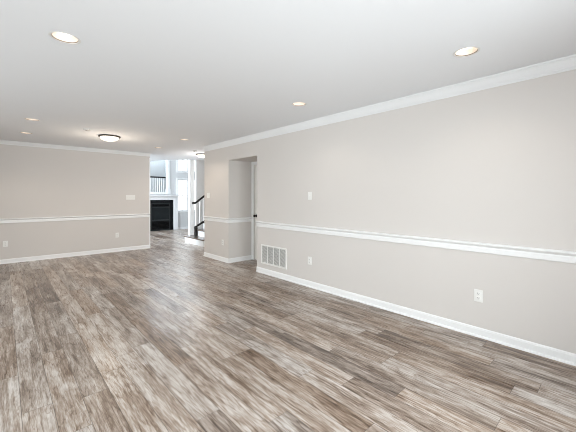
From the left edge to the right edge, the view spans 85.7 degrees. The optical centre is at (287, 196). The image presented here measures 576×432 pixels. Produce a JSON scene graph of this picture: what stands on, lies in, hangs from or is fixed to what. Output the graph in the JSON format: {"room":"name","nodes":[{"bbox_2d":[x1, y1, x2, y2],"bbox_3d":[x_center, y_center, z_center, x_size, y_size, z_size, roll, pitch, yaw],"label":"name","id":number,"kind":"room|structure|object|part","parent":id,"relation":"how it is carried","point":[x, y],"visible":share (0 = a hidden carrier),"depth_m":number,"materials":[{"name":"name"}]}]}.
{"room":"empty living room","nodes":[
{"label":"empty living room","id":0,"kind":"room"},
{"bbox_2d":[0,144,149,259],"bbox_3d":[-5.792,0.110,6.072,5.920,2.440,0.120,0,0,-43],"label":"wall","id":1,"kind":"structure","parent":0,"point":[34,181],"depth_m":6.86,"materials":[{"name":"beige paint"}]},
{"bbox_2d":[3,241,7,246],"bbox_3d":[-5.606,0.938,6.155,0.072,0.116,0.009,0,0,-43],"label":"wall outlet","id":2,"kind":"object","parent":1,"relation":"attached to","point":[5,243],"visible":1,"depth_m":6.15,"materials":[{"name":"white plastic"}]},
{"bbox_2d":[0,213,149,223],"bbox_3d":[-5.696,0.482,6.056,5.800,0.095,0.034,0,0,-43],"label":"trim","id":3,"kind":"structure","parent":1,"relation":"attached to","point":[92,217],"depth_m":6.85,"materials":[{"name":"white paint"}]},
{"bbox_2d":[0,245,149,263],"bbox_3d":[-5.699,1.286,6.059,5.800,0.088,0.026,0,0,-43],"label":"baseboard","id":4,"kind":"structure","parent":1,"relation":"attached to","point":[53,256],"depth_m":6.86,"materials":[{"name":"white paint"}]},
{"bbox_2d":[0,140,149,156],"bbox_3d":[-5.690,-1.072,6.049,5.800,0.075,0.052,0,0,-43],"label":"trim","id":5,"kind":"structure","parent":1,"relation":"attached to","point":[6,142],"depth_m":6.84,"materials":[{"name":"white paint"}]},
{"bbox_2d":[126,195,134,199],"bbox_3d":[-3.912,0.023,7.707,0.184,0.100,0.014,0,0,-43],"label":"light switch","id":6,"kind":"object","parent":1,"relation":"attached to","point":[128,197],"visible":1,"depth_m":7.70,"materials":[{"name":"white plastic"}]},
{"bbox_2d":[149,158,149,244],"bbox_3d":[-3.618,0.163,8.068,0.028,2.335,0.130,0,0,-43],"label":"trim","id":7,"kind":"structure","parent":1,"relation":"attached to","point":[149,158],"depth_m":8.02,"materials":[{"name":"white paint"}]},
{"bbox_2d":[150,160,165,191],"bbox_3d":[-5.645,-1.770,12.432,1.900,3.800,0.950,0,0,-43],"label":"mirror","id":8,"kind":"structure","parent":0,"point":[157,168],"depth_m":13.11,"materials":[{"name":"grey paint"}]},
{"bbox_2d":[150,160,187,226],"bbox_3d":[-5.494,-1.170,11.824,8.100,5.000,0.150,0,0,-43],"label":"wall","id":9,"kind":"structure","parent":0,"point":[182,216],"depth_m":12.58,"materials":[{"name":"grey paint"}]},
{"bbox_2d":[150,160,170,193],"bbox_3d":[-6.616,-1.890,10.784,5.040,3.560,0.205,0,0,-43],"label":"trim","id":10,"kind":"structure","parent":9,"relation":"attached to","point":[167,190],"depth_m":12.37,"materials":[{"name":"white paint"}]},
{"bbox_2d":[150,176,165,192],"bbox_3d":[-5.299,-0.465,11.996,1.120,0.640,0.060,0,0,-43],"label":"loft railing","id":11,"kind":"object","parent":10,"relation":"on","point":[155,177],"visible":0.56,"depth_m":12.15,"materials":[{"name":"white wood"}]},
{"bbox_2d":[176,178,187,212],"bbox_3d":[-4.348,-0.055,12.831,0.570,1.410,0.116,0,0,-43],"label":"window","id":12,"kind":"structure","parent":9,"relation":"in","point":[182,179],"depth_m":12.85,"materials":[{"name":"white paint"}]},
{"bbox_2d":[176,160,187,172],"bbox_3d":[-4.348,-2.055,12.831,0.570,2.150,0.116,0,0,-43],"label":"window","id":13,"kind":"structure","parent":9,"relation":"in","point":[177,170],"depth_m":12.75,"materials":[{"name":"white paint"}]},
{"bbox_2d":[194,160,203,228],"bbox_3d":[-1.434,0.110,10.644,3.715,2.440,0.120,0,0,-43],"label":"wall","id":14,"kind":"structure","parent":0,"point":[198,164],"depth_m":9.43,"materials":[{"name":"grey paint"}]},
{"bbox_2d":[188,160,193,234],"bbox_3d":[-2.942,0.095,9.432,0.138,2.470,0.138,0,0,-43],"label":"trim","id":15,"kind":"structure","parent":14,"relation":"attached to","point":[190,162],"depth_m":9.38,"materials":[{"name":"white paint"}]},
{"bbox_2d":[234,157,256,259],"bbox_3d":[-0.572,0.110,6.145,0.570,2.440,1.183,0,0,-43],"label":"wall","id":16,"kind":"structure","parent":0,"point":[242,168],"depth_m":6.44,"materials":[{"name":"beige paint"}]},
{"bbox_2d":[228,217,251,222],"bbox_3d":[-0.980,0.482,6.388,0.604,0.095,0.034,0,0,-43],"label":"trim","id":17,"kind":"structure","parent":16,"relation":"attached to","point":[245,219],"depth_m":6.38,"materials":[{"name":"white paint"}]},
{"bbox_2d":[228,255,251,262],"bbox_3d":[-0.980,1.286,6.393,0.596,0.088,0.026,0,0,-43],"label":"baseboard","id":18,"kind":"structure","parent":16,"relation":"attached to","point":[249,257],"depth_m":6.38,"materials":[{"name":"white paint"}]},
{"bbox_2d":[251,162,256,259],"bbox_3d":[-0.458,0.300,6.254,0.016,2.060,0.929,0,0,-43],"label":"trim","id":19,"kind":"structure","parent":16,"relation":"attached to","point":[252,163],"depth_m":6.56,"materials":[{"name":"white paint"}]},
{"bbox_2d":[253,165,256,259],"bbox_3d":[-0.455,0.333,6.257,0.107,1.979,0.771,0,0,-43],"label":"door","id":20,"kind":"structure","parent":16,"relation":"in","point":[255,215],"depth_m":6.50,"materials":[{"name":"white paint"}]},
{"bbox_2d":[0,229,575,431],"bbox_3d":[-3.190,1.380,7.171,11.240,0.100,17.120,0,0,-43],"label":"floor","id":21,"kind":"structure","parent":0,"point":[166,336],"depth_m":2.53,"materials":[{"name":"brown wood"}]},
{"bbox_2d":[150,195,179,230],"bbox_3d":[-4.947,0.630,12.108,1.450,1.400,0.169,0,0,-43],"label":"fireplace","id":22,"kind":"object","parent":21,"relation":"on","point":[163,208],"visible":0.65,"depth_m":12.22,"materials":[{"name":"black stone"}]},
{"bbox_3d":[-4.987,1.115,12.159,0.670,0.330,0.038,0,0,-43],"label":"louvre panel","id":23,"kind":"part","parent":22,"relation":"part of","materials":[{"name":"black metal"}]},
{"bbox_3d":[-4.987,0.338,12.159,0.670,0.105,0.038,0,0,-43],"label":"louvre panel","id":24,"kind":"part","parent":22,"relation":"part of","materials":[{"name":"black metal"}]},
{"bbox_3d":[-4.990,0.665,12.163,0.670,0.470,0.028,0,0,-43],"label":"glass door","id":25,"kind":"part","parent":22,"relation":"part of","materials":[{"name":"black glass"}]},
{"bbox_3d":[-4.985,0.790,12.157,0.740,1.080,0.043,0,0,-43],"label":"firebox frame","id":26,"kind":"part","parent":22,"relation":"part of","materials":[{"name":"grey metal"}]},
{"bbox_2d":[150,195,179,195],"bbox_3d":[-4.937,-0.040,12.097,1.450,0.060,0.139,0,0,-43],"label":"mantel shelf","id":27,"kind":"object","parent":22,"relation":"attached to","point":[150,195],"depth_m":12.12,"materials":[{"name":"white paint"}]},
{"bbox_2d":[184,195,203,246],"bbox_3d":[-2.079,0.308,9.118,1.528,2.044,1.145,0,0,-43],"label":"staircase","id":28,"kind":"structure","parent":21,"relation":"on","point":[197,238],"depth_m":8.91,"materials":[{"name":"white paint"}]},
{"bbox_2d":[0,0,575,160],"bbox_3d":[-1.459,-1.125,5.197,11.120,0.030,11.870,0,0,-43],"label":"ceiling","id":29,"kind":"structure","parent":0,"point":[149,74],"depth_m":2.44,"materials":[{"name":"white paint"}]},
{"bbox_2d":[24,118,39,120],"bbox_3d":[-3.688,-1.148,4.475,0.186,0.081,0.186,0,0,-43],"label":"recessed light","id":30,"kind":"object","parent":29,"relation":"in","point":[29,119],"visible":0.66,"depth_m":4.52,"materials":[{"name":"white plastic"}]},
{"bbox_2d":[48,31,80,44],"bbox_3d":[-1.561,-1.148,2.173,0.186,0.081,0.186,0,0,-43],"label":"recessed light","id":31,"kind":"object","parent":29,"relation":"in","point":[62,37],"visible":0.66,"depth_m":2.22,"materials":[{"name":"white plastic"}]},
{"bbox_2d":[98,134,120,141],"bbox_3d":[-3.270,-1.062,5.686,0.364,0.096,0.364,0,0,-43],"label":"flush ceiling light","id":32,"kind":"object","parent":29,"relation":"attached to","point":[106,137],"visible":1,"depth_m":5.59,"materials":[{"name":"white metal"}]},
{"bbox_2d":[196,153,203,157],"bbox_3d":[-2.229,-1.062,8.135,0.364,0.096,0.364,0,0,-43],"label":"flush ceiling light","id":33,"kind":"object","parent":29,"relation":"attached to","point":[201,155],"visible":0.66,"depth_m":8.01,"materials":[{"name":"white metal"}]},
{"bbox_2d":[291,102,306,106],"bbox_3d":[0.134,-1.148,3.728,0.186,0.081,0.186,0,0,-43],"label":"recessed light","id":34,"kind":"object","parent":29,"relation":"in","point":[298,104],"visible":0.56,"depth_m":3.79,"materials":[{"name":"white plastic"}]},
{"bbox_2d":[453,46,479,57],"bbox_3d":[1.369,-1.148,2.383,0.186,0.081,0.186,0,0,-43],"label":"recessed light","id":35,"kind":"object","parent":29,"relation":"in","point":[466,51],"visible":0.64,"depth_m":2.43,"materials":[{"name":"white plastic"}]},
{"bbox_2d":[204,69,575,353],"bbox_3d":[0.712,0.110,4.237,0.120,2.440,7.520,0,0,-43],"label":"wall","id":36,"kind":"structure","parent":0,"point":[496,165],"depth_m":3.21,"materials":[{"name":"beige paint"}]},
{"bbox_2d":[203,252,227,262],"bbox_3d":[-1.533,1.286,6.574,0.026,0.088,1.041,0,0,-43],"label":"baseboard","id":37,"kind":"structure","parent":36,"relation":"attached to","point":[223,259],"depth_m":6.55,"materials":[{"name":"white paint"}]},
{"bbox_2d":[203,216,227,222],"bbox_3d":[-1.533,0.482,6.569,0.034,0.095,1.049,0,0,-43],"label":"trim","id":38,"kind":"structure","parent":36,"relation":"attached to","point":[207,218],"depth_m":6.54,"materials":[{"name":"white paint"}]},
{"bbox_2d":[261,244,286,269],"bbox_3d":[-0.245,0.995,5.182,0.012,0.333,0.659,0,0,-43],"label":"air vent","id":39,"kind":"object","parent":36,"relation":"in","point":[274,256],"visible":1,"depth_m":5.17,"materials":[{"name":"white metal"}]},
{"bbox_2d":[308,192,311,199],"bbox_3d":[0.319,-0.010,4.566,0.014,0.116,0.072,0,0,-43],"label":"light switch","id":40,"kind":"object","parent":36,"relation":"attached to","point":[309,193],"visible":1,"depth_m":4.56,"materials":[{"name":"white plastic"}]},
{"bbox_2d":[308,257,311,264],"bbox_3d":[0.318,0.945,4.571,0.009,0.116,0.072,0,0,-43],"label":"wall outlet","id":41,"kind":"object","parent":36,"relation":"attached to","point":[309,258],"visible":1,"depth_m":4.55,"materials":[{"name":"white plastic"}]},
{"bbox_2d":[202,54,575,151],"bbox_3d":[0.608,-1.057,4.224,0.052,0.104,7.400,0,0,-43],"label":"trim","id":42,"kind":"structure","parent":36,"relation":"attached to","point":[567,63],"depth_m":3.24,"materials":[{"name":"white paint"}]},
{"bbox_2d":[256,267,575,365],"bbox_3d":[1.279,1.286,3.511,0.026,0.088,5.442,0,0,-43],"label":"baseboard","id":43,"kind":"structure","parent":36,"relation":"attached to","point":[559,355],"depth_m":3.15,"materials":[{"name":"white paint"}]},
{"bbox_2d":[256,221,575,263],"bbox_3d":[1.276,0.482,3.508,0.034,0.095,5.442,0,0,-43],"label":"trim","id":44,"kind":"structure","parent":36,"relation":"attached to","point":[498,249],"depth_m":3.15,"materials":[{"name":"white paint"}]},
{"bbox_2d":[474,289,482,302],"bbox_3d":[1.808,0.942,2.948,0.009,0.116,0.072,0,0,-43],"label":"wall outlet","id":45,"kind":"object","parent":36,"relation":"attached to","point":[478,294],"visible":1,"depth_m":2.94,"materials":[{"name":"white plastic"}]}
]}

